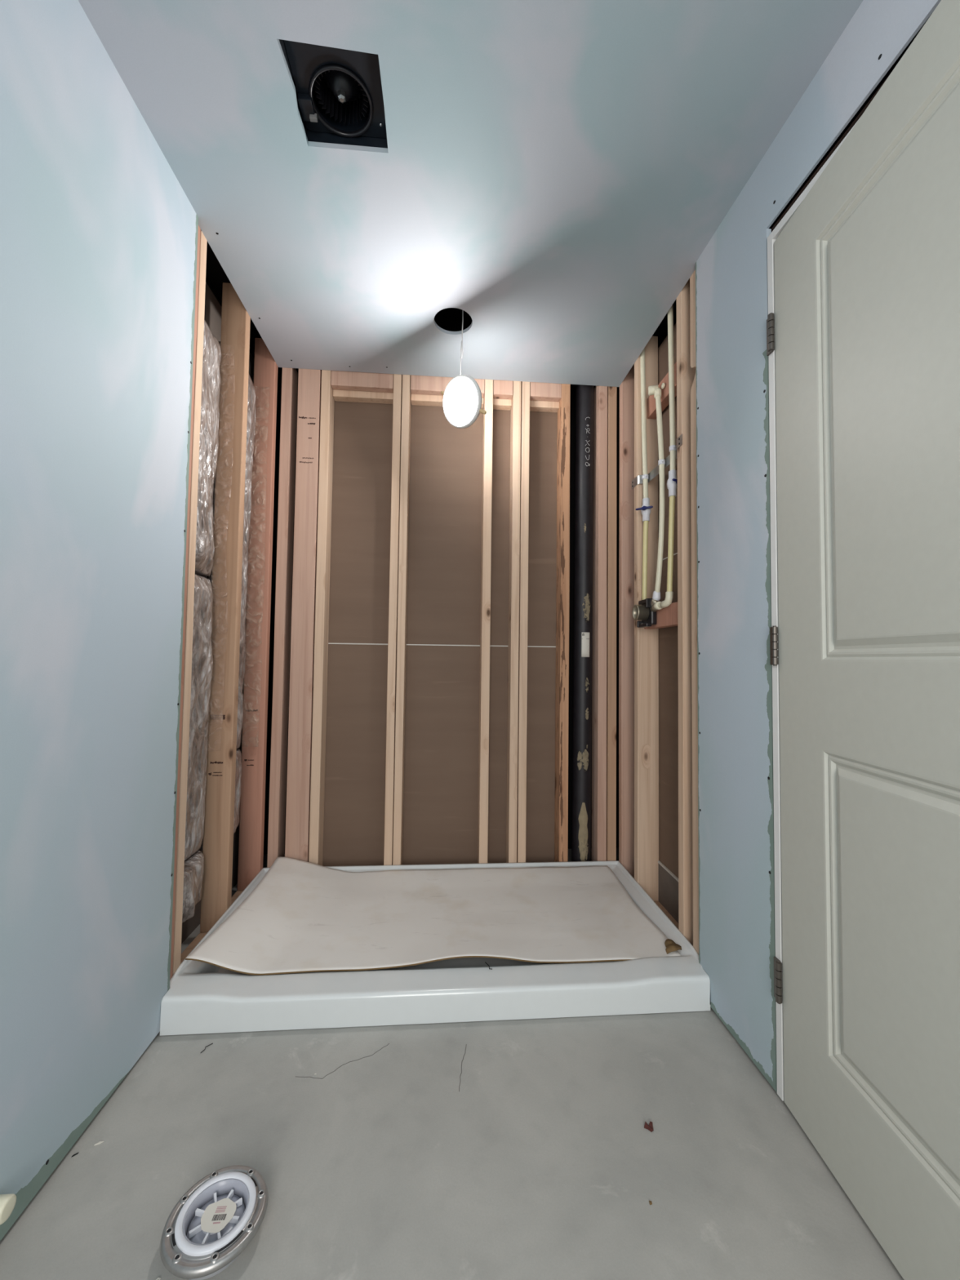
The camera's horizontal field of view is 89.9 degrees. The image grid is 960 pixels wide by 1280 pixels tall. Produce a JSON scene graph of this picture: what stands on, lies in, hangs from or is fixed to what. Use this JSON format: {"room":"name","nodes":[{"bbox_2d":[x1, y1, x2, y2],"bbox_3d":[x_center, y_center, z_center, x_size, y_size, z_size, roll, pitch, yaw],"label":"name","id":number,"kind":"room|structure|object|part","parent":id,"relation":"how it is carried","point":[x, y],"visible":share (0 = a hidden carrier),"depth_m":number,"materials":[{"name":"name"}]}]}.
{"room":"building under construction","nodes":[
{"label":"building under construction","id":0,"kind":"room"},
{"bbox_2d":[0,0,198,1240],"bbox_3d":[-0.729,-0.148,0.025,0.014,2.243,2.641,1,-2,-4],"label":"wall","id":1,"kind":"structure","parent":0,"point":[99,231],"depth_m":0.96,"materials":[{"name":"paint"}]},
{"bbox_2d":[0,1193,16,1224],"bbox_3d":[-0.789,0.924,0.779,0.048,0.033,0.033,1,-2,-4],"label":"pipe stub","id":2,"kind":"object","parent":1,"relation":"attached to","point":[7,1202],"visible":1,"depth_m":0.78,"materials":[{"name":"white plastic"}]},
{"bbox_2d":[181,282,254,943],"bbox_3d":[-1.029,-0.123,1.857,0.007,2.355,1.060,1,-2,-4],"label":"wall","id":3,"kind":"structure","parent":0,"point":[213,309],"depth_m":1.82,"materials":[{"name":"brown wood"}]},
{"bbox_2d":[182,850,204,923],"bbox_3d":[-0.956,0.802,1.519,0.114,0.162,0.278,1,-2,-4],"label":"insulation batt","id":4,"kind":"object","parent":3,"relation":"attached to","point":[193,868],"visible":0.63,"depth_m":1.53,"materials":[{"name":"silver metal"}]},
{"bbox_2d":[184,573,213,861],"bbox_3d":[-0.953,0.247,1.541,0.105,0.932,0.278,1,-2,-4],"label":"insulation batt","id":5,"kind":"object","parent":3,"relation":"attached to","point":[202,653],"visible":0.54,"depth_m":1.59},
{"bbox_2d":[195,320,221,576],"bbox_3d":[-0.942,-0.653,1.577,0.105,0.845,0.278,1,-2,-4],"label":"insulation batt","id":6,"kind":"object","parent":3,"relation":"attached to","point":[211,358],"visible":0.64,"depth_m":1.61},
{"bbox_2d":[198,749,241,850],"bbox_3d":[-0.984,0.599,1.843,0.102,0.312,0.251,1,-2,-4],"label":"insulation batt","id":7,"kind":"object","parent":3,"relation":"attached to","point":[238,755],"visible":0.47,"depth_m":1.92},
{"bbox_2d":[200,341,256,749],"bbox_3d":[-0.974,-0.334,1.880,0.098,1.540,0.251,1,-2,-4],"label":"insulation batt","id":8,"kind":"object","parent":3,"relation":"attached to","point":[251,412],"visible":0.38,"depth_m":1.94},
{"bbox_2d":[205,275,254,359],"bbox_3d":[-1.033,-0.243,0.587,0.065,2.495,4.000,1,-2,-4],"label":"wall","id":9,"kind":"structure","parent":0,"point":[207,281],"depth_m":1.98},
{"bbox_2d":[322,400,557,866],"bbox_3d":[-0.166,-0.069,2.207,1.130,2.273,0.012,1,-2,-4],"label":"wall","id":10,"kind":"structure","parent":0,"point":[446,486],"depth_m":2.20,"materials":[{"name":"brown paper"}]},
{"bbox_2d":[328,642,555,647],"bbox_3d":[-0.165,0.024,2.202,1.122,0.005,0.010,1,-2,-4],"label":"trim","id":11,"kind":"structure","parent":10,"relation":"on","point":[328,642],"depth_m":2.19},
{"bbox_2d":[205,241,676,389],"bbox_3d":[0.072,-1.488,0.721,2.350,0.030,4.000,1,-2,-4],"label":"ceiling","id":12,"kind":"structure","parent":0,"point":[450,319],"depth_m":2.11,"materials":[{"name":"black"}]},
{"bbox_2d":[263,369,619,853],"bbox_3d":[-0.117,-0.152,2.577,2.200,2.495,0.070,1,-2,-4],"label":"wall","id":13,"kind":"structure","parent":0,"point":[572,411],"depth_m":2.57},
{"bbox_2d":[0,848,903,1279],"bbox_3d":[0.039,1.070,0.619,2.350,0.100,4.000,1,-2,-4],"label":"floor","id":14,"kind":"structure","parent":0,"point":[507,1149],"depth_m":0.95,"materials":[{"name":"concrete"}]},
{"bbox_2d":[180,932,207,964],"bbox_3d":[-0.949,1.028,1.578,0.025,0.037,0.171,1,-2,-4],"label":"plate","id":15,"kind":"object","parent":14,"relation":"on","point":[192,945],"depth_m":1.59,"materials":[{"name":"beige wood"}]},
{"bbox_2d":[160,1164,268,1279],"bbox_3d":[-0.451,0.998,0.823,0.162,0.046,0.162,1,-2,-4],"label":"flange","id":16,"kind":"object","parent":14,"relation":"on","point":[218,1217],"visible":1,"depth_m":0.81,"materials":[{"name":"metal"}]},
{"bbox_2d":[231,889,244,904],"bbox_3d":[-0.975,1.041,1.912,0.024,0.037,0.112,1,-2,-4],"label":"plate","id":17,"kind":"object","parent":14,"relation":"on","point":[237,893],"depth_m":1.92,"materials":[{"name":"beige wood"}]},
{"bbox_2d":[169,225,200,979],"bbox_3d":[-0.883,-0.160,1.361,0.090,2.317,0.038,1,-2,-4],"label":"stud","id":18,"kind":"object","parent":17,"relation":"on","point":[199,228],"visible":0.17,"depth_m":1.37,"materials":[{"name":"brown wood"}]},
{"bbox_2d":[172,230,207,976],"bbox_3d":[-0.886,-0.158,1.401,0.090,2.317,0.039,1,-2,-4],"label":"stud","id":19,"kind":"object","parent":17,"relation":"on","point":[202,257],"visible":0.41,"depth_m":1.40,"materials":[{"name":"beige wood"}]},
{"bbox_2d":[200,282,250,932],"bbox_3d":[-0.912,-0.145,1.731,0.090,2.317,0.039,1,-2,-4],"label":"stud","id":20,"kind":"object","parent":17,"relation":"on","point":[219,818],"visible":0.92,"depth_m":1.71,"materials":[{"name":"beige wood"}]},
{"bbox_2d":[237,337,277,890],"bbox_3d":[-0.935,-0.134,2.032,0.090,2.317,0.037,1,-2,-4],"label":"stud","id":21,"kind":"object","parent":17,"relation":"on","point":[254,741],"visible":0.91,"depth_m":2.01,"materials":[{"name":"brown wood"}]},
{"bbox_2d":[160,860,710,1035],"bbox_3d":[-0.118,1.004,1.691,1.523,0.110,0.754,1,-2,-4],"label":"shower tray","id":22,"kind":"object","parent":14,"relation":"on","point":[201,997],"visible":0.61,"depth_m":1.34,"materials":[{"name":"white plastic"}]},
{"bbox_2d":[185,857,681,975],"bbox_3d":[-0.118,0.947,1.725,1.478,0.084,0.684,1,-2,-4],"label":"cardboard sheet","id":23,"kind":"object","parent":22,"relation":"on","point":[301,917],"visible":1,"depth_m":1.65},
{"bbox_2d":[571,384,594,861],"bbox_3d":[0.477,-0.140,2.227,0.094,2.455,0.088,1,-2,0],"label":"vent pipe","id":24,"kind":"object","parent":14,"relation":"on","point":[584,394],"visible":0.98,"depth_m":2.19,"materials":[{"name":"plastic"}]},
{"bbox_2d":[591,385,607,861],"bbox_3d":[0.549,-0.072,2.211,0.041,2.247,0.090,1,-2,-4],"label":"stud","id":25,"kind":"object","parent":14,"relation":"on","point":[600,421],"visible":0.9,"depth_m":2.18,"materials":[{"name":"brown wood"}]},
{"bbox_2d":[606,386,617,860],"bbox_3d":[0.594,-0.072,2.215,0.041,2.247,0.090,1,-2,-4],"label":"stud","id":26,"kind":"object","parent":14,"relation":"on","point":[611,391],"visible":0.68,"depth_m":2.17,"materials":[{"name":"beige wood"}]},
{"bbox_2d":[644,1121,653,1132],"bbox_3d":[0.362,1.036,1.027,0.018,0.009,0.017,-1,-3,35],"label":"scrap","id":27,"kind":"object","parent":14,"relation":"on","point":[650,1126],"visible":1,"depth_m":1.02,"materials":[{"name":"brown"}]},
{"bbox_2d":[654,901,678,928],"bbox_3d":[0.682,1.056,1.791,0.090,0.037,0.675,1,-2,-4],"label":"plate","id":28,"kind":"object","parent":14,"relation":"on","point":[673,921],"visible":0.07,"depth_m":1.82,"materials":[{"name":"beige wood"}]},
{"bbox_2d":[618,364,634,878],"bbox_3d":[0.673,-0.108,2.157,0.090,2.317,0.036,1,-2,-4],"label":"stud","id":29,"kind":"object","parent":28,"relation":"on","point":[626,522],"visible":0.56,"depth_m":2.14,"materials":[{"name":"brown wood"}]},
{"bbox_2d":[634,336,658,901],"bbox_3d":[0.686,-0.115,1.984,0.090,2.317,0.039,1,-2,-4],"label":"stud","id":30,"kind":"object","parent":28,"relation":"on","point":[646,641],"visible":0.76,"depth_m":1.96,"materials":[{"name":"beige wood"}]},
{"bbox_2d":[644,601,677,629],"bbox_3d":[0.702,-0.090,1.799,0.039,0.080,0.328,1,-2,-4],"label":"blocking","id":31,"kind":"object","parent":30,"relation":"attached to","point":[666,617],"visible":0.42,"depth_m":1.77,"materials":[{"name":"brown wood"}]},
{"bbox_2d":[631,598,658,627],"bbox_3d":[0.645,-0.106,1.880,0.071,0.110,0.132,1,-2,-4],"label":"shower valve","id":32,"kind":"object","parent":31,"relation":"attached to","point":[645,611],"visible":0.95,"depth_m":1.86,"materials":[{"name":"black plastic"}]},
{"bbox_2d":[647,361,676,418],"bbox_3d":[0.726,-0.967,1.835,0.038,0.085,0.328,1,-2,-4],"label":"blocking","id":33,"kind":"object","parent":30,"relation":"attached to","point":[651,407],"visible":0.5,"depth_m":1.87,"materials":[{"name":"brown wood"}]},
{"bbox_2d":[676,278,695,946],"bbox_3d":[0.715,-0.129,1.616,0.090,2.317,0.038,1,-2,-4],"label":"stud","id":34,"kind":"object","parent":28,"relation":"on","point":[686,374],"visible":0.43,"depth_m":1.60,"materials":[{"name":"beige wood"}]},
{"bbox_2d":[635,347,653,599],"bbox_3d":[0.674,-0.705,1.950,0.068,1.141,0.075,-1,-3,36],"label":"pipe","id":35,"kind":"object","parent":34,"relation":"attached to","point":[646,509],"visible":0.89,"depth_m":1.95,"materials":[{"name":"white plastic"}]},
{"bbox_3d":[0.656,-0.526,1.921,0.068,0.017,0.022,-1,-3,34],"label":"handle","id":36,"kind":"part","parent":35,"relation":"part of","materials":[{"name":"blue plastic"}]},
{"bbox_2d":[648,382,665,600],"bbox_3d":[0.671,-0.567,1.831,0.049,0.839,0.096,1,-2,-4],"label":"pipe","id":37,"kind":"object","parent":34,"relation":"attached to","point":[655,390],"visible":1,"depth_m":1.81,"materials":[{"name":"white plastic"}]},
{"bbox_2d":[648,384,657,395],"bbox_3d":[0.672,-0.969,1.866,0.036,0.033,0.033,0,-2,18],"label":"pipe fitting","id":38,"kind":"object","parent":37,"relation":"attached to","point":[652,390],"depth_m":1.85,"materials":[{"name":"beige plastic"}]},
{"bbox_2d":[631,433,682,488],"bbox_3d":[0.678,-0.665,1.829,0.039,0.036,0.433,1,-2,-4],"label":"bracket","id":39,"kind":"object","parent":34,"relation":"attached to","point":[637,480],"visible":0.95,"depth_m":1.90,"materials":[{"name":"metal"}]},
{"bbox_2d":[653,305,677,609],"bbox_3d":[0.699,-0.699,1.763,0.065,1.167,0.155,1,-2,-4],"label":"pipe","id":40,"kind":"object","parent":34,"relation":"attached to","point":[672,482],"visible":0.92,"depth_m":1.72,"materials":[{"name":"white plastic"}]},
{"bbox_2d":[689,269,698,954],"bbox_3d":[0.722,-0.133,1.522,0.089,2.317,0.039,1,-2,-4],"label":"stud","id":41,"kind":"object","parent":28,"relation":"on","point":[692,279],"visible":0.2,"depth_m":1.52,"materials":[{"name":"beige wood"}]},
{"bbox_3d":[-0.258,1.057,2.105,1.285,0.037,0.090,1,-2,-4],"label":"plate","id":42,"kind":"object","parent":14,"relation":"on","visible":0},
{"bbox_2d":[266,367,297,867],"bbox_3d":[-0.861,-0.095,2.103,0.044,2.247,0.090,1,-2,-4],"label":"stud","id":43,"kind":"object","parent":42,"relation":"on","point":[278,757],"visible":0.96,"depth_m":2.07,"materials":[{"name":"brown wood"}]},
{"bbox_2d":[284,368,321,862],"bbox_3d":[-0.763,-0.094,2.084,0.095,2.247,0.039,1,-2,-4],"label":"stud","id":44,"kind":"object","parent":42,"relation":"on","point":[309,380],"visible":0.87,"depth_m":2.07,"materials":[{"name":"brown wood"}]},
{"bbox_2d":[308,369,334,866],"bbox_3d":[-0.694,-0.092,2.115,0.040,2.247,0.090,1,-2,-4],"label":"stud","id":45,"kind":"object","parent":42,"relation":"on","point":[318,731],"visible":0.9,"depth_m":2.08,"materials":[{"name":"beige wood"}]},
{"bbox_2d":[330,370,393,404],"bbox_3d":[-0.525,-1.152,2.172,0.270,0.121,0.086,1,-2,-4],"label":"block","id":46,"kind":"object","parent":45,"relation":"attached to","point":[347,386],"visible":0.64,"depth_m":2.14,"materials":[{"name":"brown wood"}]},
{"bbox_2d":[383,373,402,865],"bbox_3d":[-0.384,-0.087,2.139,0.036,2.247,0.090,1,-2,-4],"label":"stud","id":47,"kind":"object","parent":42,"relation":"on","point":[397,379],"visible":0.72,"depth_m":2.10,"materials":[{"name":"beige wood"}]},
{"bbox_2d":[392,374,411,865],"bbox_3d":[-0.346,-0.087,2.143,0.035,2.247,0.090,1,-2,-4],"label":"stud","id":48,"kind":"object","parent":42,"relation":"on","point":[406,395],"visible":0.96,"depth_m":2.10,"materials":[{"name":"beige wood"}]},
{"bbox_2d":[477,379,493,863],"bbox_3d":[0.024,-0.081,2.171,0.039,2.247,0.090,1,-2,-4],"label":"stud","id":49,"kind":"object","parent":42,"relation":"on","point":[487,439],"visible":0.91,"depth_m":2.13,"materials":[{"name":"beige wood"}]},
{"bbox_2d":[410,374,484,408],"bbox_3d":[-0.148,-1.146,2.201,0.330,0.120,0.085,1,-2,-4],"label":"block","id":50,"kind":"object","parent":49,"relation":"attached to","point":[425,390],"visible":0.48,"depth_m":2.16,"materials":[{"name":"brown wood"}]},
{"bbox_2d":[506,381,521,862],"bbox_3d":[0.153,-0.079,2.181,0.037,2.247,0.090,1,-2,-4],"label":"stud","id":51,"kind":"object","parent":42,"relation":"on","point":[515,416],"visible":0.91,"depth_m":2.14,"materials":[{"name":"beige wood"}]},
{"bbox_2d":[493,379,512,410],"bbox_3d":[0.102,-1.142,2.220,0.088,0.120,0.085,1,-2,-4],"label":"block","id":52,"kind":"object","parent":51,"relation":"attached to","point":[502,389],"visible":0.74,"depth_m":2.18,"materials":[{"name":"brown wood"}]},
{"bbox_2d":[516,381,529,862],"bbox_3d":[0.192,-0.078,2.184,0.037,2.247,0.090,1,-2,-4],"label":"stud","id":53,"kind":"object","parent":42,"relation":"on","point":[525,394],"visible":0.72,"depth_m":2.14,"materials":[{"name":"beige wood"}]},
{"bbox_2d":[554,383,570,862],"bbox_3d":[0.377,-0.075,2.198,0.041,2.247,0.090,1,-2,-4],"label":"stud","id":54,"kind":"object","parent":42,"relation":"on","point":[562,592],"visible":0.93,"depth_m":2.17,"materials":[{"name":"brown wood"}]},
{"bbox_2d":[529,382,561,413],"bbox_3d":[0.297,-1.139,2.235,0.143,0.120,0.086,1,-2,-4],"label":"block","id":55,"kind":"object","parent":54,"relation":"attached to","point":[544,397],"visible":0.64,"depth_m":2.20,"materials":[{"name":"brown wood"}]},
{"bbox_2d":[78,0,862,386],"bbox_3d":[0.011,-1.248,0.485,1.524,0.014,3.357,1,-2,-4],"label":"ceiling","id":56,"kind":"structure","parent":0,"point":[555,175],"depth_m":1.21,"materials":[{"name":"paint"}]},
{"bbox_2d":[279,39,387,148],"bbox_3d":[-0.318,-1.307,1.097,0.213,0.142,0.220,1,-2,-4],"label":"exhaust fan","id":57,"kind":"object","parent":56,"relation":"on","point":[339,92],"visible":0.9,"depth_m":1.13,"materials":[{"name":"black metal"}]},
{"bbox_2d":[440,310,486,428],"bbox_3d":[-0.065,-1.089,1.846,0.195,0.535,0.105,0,-2,14],"label":"hanging light","id":58,"kind":"object","parent":56,"relation":"hanging from","point":[462,396],"visible":0.98,"depth_m":1.83,"materials":[{"name":"white"}]},
{"bbox_2d":[444,377,477,426],"bbox_3d":[-0.072,-0.909,1.837,0.170,0.164,0.057,-1,-3,39],"label":"diffuser","id":59,"kind":"object","parent":58,"relation":"attached to","point":[460,393],"depth_m":1.83,"materials":[{"name":"white plastic"}]},
{"bbox_2d":[657,322,678,878],"bbox_3d":[0.758,-0.177,1.732,0.012,2.110,1.110,1,-2,-4],"label":"wall","id":60,"kind":"structure","parent":0,"point":[668,637],"depth_m":1.88,"materials":[{"name":"brown wood"}]},
{"bbox_2d":[657,862,678,923],"bbox_3d":[0.741,0.978,1.686,0.017,0.188,1.110,1,-2,-4],"label":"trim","id":61,"kind":"structure","parent":60,"relation":"attached to","point":[668,884],"depth_m":1.84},
{"bbox_2d":[657,860,678,881],"bbox_3d":[0.741,0.880,1.690,0.018,0.007,1.110,1,-2,-4],"label":"trim","id":62,"kind":"structure","parent":60,"relation":"attached to","point":[667,869],"depth_m":1.84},
{"bbox_2d":[695,0,941,1092],"bbox_3d":[0.776,-0.124,0.152,0.014,2.243,2.662,1,-2,-4],"label":"wall","id":63,"kind":"structure","parent":0,"point":[737,938],"depth_m":1.24,"materials":[{"name":"paint"}]},
{"bbox_2d":[767,118,859,1101],"bbox_3d":[0.774,0.011,0.764,0.109,2.022,0.759,1,-2,-4],"label":"door frame","id":64,"kind":"structure","parent":63,"relation":"attached to","point":[780,227],"depth_m":1.12,"materials":[{"name":"white wood"}]},
{"bbox_2d":[769,15,930,231],"bbox_3d":[0.790,-1.096,0.801,0.096,0.138,0.852,1,-2,-4],"label":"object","id":65,"kind":"structure","parent":63,"relation":"attached to","point":[861,113],"depth_m":1.00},
{"bbox_2d":[766,0,959,1279],"bbox_3d":[0.701,0.026,0.769,0.049,1.992,0.735,1,-2,0],"label":"door","id":66,"kind":"structure","parent":63,"relation":"in","point":[866,331],"depth_m":0.83,"materials":[{"name":"paint"}]}
]}

